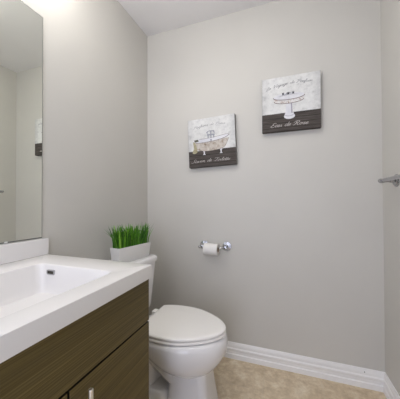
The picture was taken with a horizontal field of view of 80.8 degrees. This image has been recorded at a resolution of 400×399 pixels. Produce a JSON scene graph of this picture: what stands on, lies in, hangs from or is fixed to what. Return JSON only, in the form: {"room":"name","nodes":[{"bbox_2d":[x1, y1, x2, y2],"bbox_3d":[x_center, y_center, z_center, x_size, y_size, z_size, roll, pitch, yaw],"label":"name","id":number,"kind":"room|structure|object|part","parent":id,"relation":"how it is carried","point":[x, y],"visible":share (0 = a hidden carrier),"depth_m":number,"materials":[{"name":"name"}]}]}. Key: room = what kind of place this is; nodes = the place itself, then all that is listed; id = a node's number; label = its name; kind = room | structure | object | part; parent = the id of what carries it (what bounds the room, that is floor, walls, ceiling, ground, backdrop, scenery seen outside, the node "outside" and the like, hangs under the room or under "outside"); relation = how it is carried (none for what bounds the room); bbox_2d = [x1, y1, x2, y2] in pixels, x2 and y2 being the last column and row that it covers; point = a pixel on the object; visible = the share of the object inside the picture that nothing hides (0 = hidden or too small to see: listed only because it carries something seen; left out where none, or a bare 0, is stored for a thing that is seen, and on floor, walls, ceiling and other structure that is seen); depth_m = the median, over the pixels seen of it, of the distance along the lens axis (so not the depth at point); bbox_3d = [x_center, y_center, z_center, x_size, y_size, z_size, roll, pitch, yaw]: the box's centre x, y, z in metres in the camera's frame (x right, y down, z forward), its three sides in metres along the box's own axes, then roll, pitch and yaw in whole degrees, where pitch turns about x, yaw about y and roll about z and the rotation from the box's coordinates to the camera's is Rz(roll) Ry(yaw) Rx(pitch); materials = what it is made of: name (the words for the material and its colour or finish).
{"room":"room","nodes":[
{"label":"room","id":0,"kind":"room"},
{"bbox_2d":[0,0,147,259],"bbox_3d":[-0.831,-0.117,0.905,0.100,2.440,2.344,0,-1,20],"label":"wall","id":1,"kind":"structure","parent":0,"point":[95,174],"depth_m":1.35,"materials":[{"name":"beige paint"}]},
{"bbox_2d":[0,0,42,243],"bbox_3d":[-0.831,-0.334,0.748,0.008,1.008,0.683,0,-1,20],"label":"wall mirror","id":2,"kind":"object","parent":1,"relation":"attached to","point":[21,27],"visible":1,"depth_m":0.98,"materials":[{"name":"silver mirror"}]},
{"bbox_2d":[0,238,48,264],"bbox_3d":[-0.820,0.209,0.748,0.020,0.074,0.702,0,-1,20],"label":"backsplash","id":3,"kind":"structure","parent":1,"relation":"attached to","point":[10,252],"depth_m":0.97,"materials":[{"name":"white stone"}]},
{"bbox_2d":[118,0,277,36],"bbox_3d":[-0.045,-1.383,0.639,1.779,0.080,2.344,0,-1,20],"label":"ceiling","id":4,"kind":"structure","parent":0,"point":[153,17],"depth_m":1.66,"materials":[{"name":"paint"}]},
{"bbox_2d":[147,0,384,371],"bbox_3d":[0.337,-0.111,1.679,1.579,2.440,0.100,0,-1,20],"label":"wall","id":5,"kind":"structure","parent":0,"point":[300,213],"depth_m":1.56,"materials":[{"name":"beige paint"}]},
{"bbox_2d":[188,113,236,168],"bbox_3d":[0.085,-0.415,1.700,0.365,0.365,0.036,0,-1,20],"label":"print","id":6,"kind":"object","parent":5,"relation":"attached to","point":[212,142],"visible":1,"depth_m":1.68,"materials":[{"name":"grey"}]},
{"bbox_2d":[193,130,228,154],"bbox_3d":[0.075,-0.411,1.685,0.280,0.171,0.002,-3,-1,20],"label":"bathtub","id":7,"kind":"object","parent":6,"relation":"in","point":[205,142],"depth_m":1.68,"materials":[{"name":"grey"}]},
{"bbox_2d":[198,241,230,250],"bbox_3d":[0.101,0.333,1.668,0.233,0.065,0.070,0,-1,20],"label":"toilet paper holder","id":8,"kind":"object","parent":5,"relation":"attached to","point":[226,246],"visible":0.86,"depth_m":1.66,"materials":[{"name":"silver metal"}]},
{"bbox_2d":[203,243,218,255],"bbox_3d":[0.079,0.350,1.653,0.100,0.081,0.081,0,-1,20],"label":"toilet paper roll","id":9,"kind":"object","parent":8,"relation":"hanging from","point":[208,248],"visible":0.96,"depth_m":1.62,"materials":[{"name":"white paper"}]},
{"bbox_2d":[262,70,320,133],"bbox_3d":[0.585,-0.622,1.524,0.353,0.353,0.036,0,-1,20],"label":"print","id":10,"kind":"object","parent":5,"relation":"attached to","point":[292,102],"visible":1,"depth_m":1.50,"materials":[{"name":"grey"}]},
{"bbox_2d":[273,91,304,118],"bbox_3d":[0.570,-0.605,1.511,0.191,0.174,0.002,0,-1,20],"label":"sink","id":11,"kind":"object","parent":10,"relation":"in","point":[286,104],"depth_m":1.51,"materials":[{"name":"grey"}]},
{"bbox_2d":[224,341,384,391],"bbox_3d":[0.321,1.054,1.610,1.579,0.108,0.016,0,-1,20],"label":"baseboard","id":12,"kind":"structure","parent":5,"relation":"attached to","point":[361,377],"depth_m":1.48,"materials":[{"name":"white paint"}]},
{"bbox_2d":[214,357,386,398],"bbox_3d":[-0.036,1.137,0.607,1.779,0.080,2.344,0,-1,20],"label":"floor","id":13,"kind":"structure","parent":0,"point":[234,379],"depth_m":1.40,"materials":[{"name":"beige tile"}]},
{"bbox_2d":[0,279,148,398],"bbox_3d":[-0.550,0.696,0.648,0.588,0.806,0.685,0,-1,20],"label":"vanity cabinet","id":14,"kind":"object","parent":13,"relation":"on","point":[103,353],"visible":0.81,"depth_m":0.63,"materials":[{"name":"brown wood"}]},
{"bbox_3d":[-0.375,0.731,0.397,0.018,0.554,0.330,0,-1,20],"label":"door","id":15,"kind":"part","parent":14,"relation":"part of","materials":[{"name":"brown wood"}]},
{"bbox_2d":[0,238,151,362],"bbox_3d":[-0.564,0.264,0.656,0.563,0.187,0.702,0,-1,20],"label":"vanity sink","id":16,"kind":"object","parent":14,"relation":"in","point":[42,293],"visible":0.98,"depth_m":0.79,"materials":[{"name":"white ceramic"}]},
{"bbox_3d":[-0.281,0.545,0.584,0.036,0.154,0.012,0,-1,20],"label":"handle","id":17,"kind":"part","parent":14,"relation":"part of","materials":[{"name":"silver metal"}]},
{"bbox_3d":[-0.259,0.734,0.722,0.018,0.554,0.349,0,-1,20],"label":"door","id":18,"kind":"part","parent":14,"relation":"part of","materials":[{"name":"brown wood"}]},
{"bbox_2d":[110,254,227,398],"bbox_3d":[-0.209,0.737,1.341,0.742,0.740,0.426,0,-1,20],"label":"toilet","id":19,"kind":"object","parent":13,"relation":"on","point":[187,343],"visible":0.67,"depth_m":1.18,"materials":[{"name":"white ceramic"}]},
{"bbox_2d":[105,222,152,261],"bbox_3d":[-0.428,0.254,1.424,0.144,0.227,0.370,-1,-1,29],"label":"potted grass","id":20,"kind":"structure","parent":19,"relation":"on","point":[129,245],"depth_m":1.39,"materials":[{"name":"green plant"}]},
{"bbox_3d":[-0.453,0.386,1.432,0.227,0.036,0.426,0,-1,20],"label":"tank lid","id":21,"kind":"part","parent":19,"relation":"part of","materials":[{"name":"white ceramic"}]},
{"bbox_3d":[-0.454,0.563,1.430,0.208,0.316,0.404,0,-1,20],"label":"tank","id":22,"kind":"part","parent":19,"relation":"part of","materials":[{"name":"white ceramic"}]},
{"bbox_3d":[-0.075,0.678,1.293,0.442,0.016,0.367,0,-1,20],"label":"lid","id":23,"kind":"part","parent":19,"relation":"part of","materials":[{"name":"white plastic"}]},
{"bbox_3d":[-0.075,0.697,1.293,0.443,0.014,0.368,0,-1,20],"label":"seat","id":24,"kind":"part","parent":19,"relation":"part of","materials":[{"name":"white plastic"}]},
{"bbox_3d":[-0.099,0.809,1.301,0.509,0.203,0.374,0,-1,20],"label":"bowl","id":25,"kind":"part","parent":19,"relation":"part of","materials":[{"name":"white ceramic"}]},
{"bbox_2d":[381,0,399,395],"bbox_3d":[0.750,-0.129,0.341,0.100,2.440,2.344,0,-1,20],"label":"wall","id":26,"kind":"structure","parent":0,"point":[390,9],"depth_m":1.25,"materials":[{"name":"beige paint"}]},
{"bbox_2d":[378,174,399,186],"bbox_3d":[0.877,-0.099,0.958,0.076,0.065,0.597,0,-1,20],"label":"towel bar","id":27,"kind":"object","parent":26,"relation":"attached to","point":[395,180],"visible":1,"depth_m":1.18,"materials":[{"name":"silver metal"}]},
{"bbox_2d":[383,372,399,398],"bbox_3d":[0.700,1.037,0.346,0.016,0.108,2.144,0,-1,20],"label":"baseboard","id":28,"kind":"structure","parent":26,"relation":"attached to","point":[389,390],"depth_m":1.28,"materials":[{"name":"white paint"}]}
]}

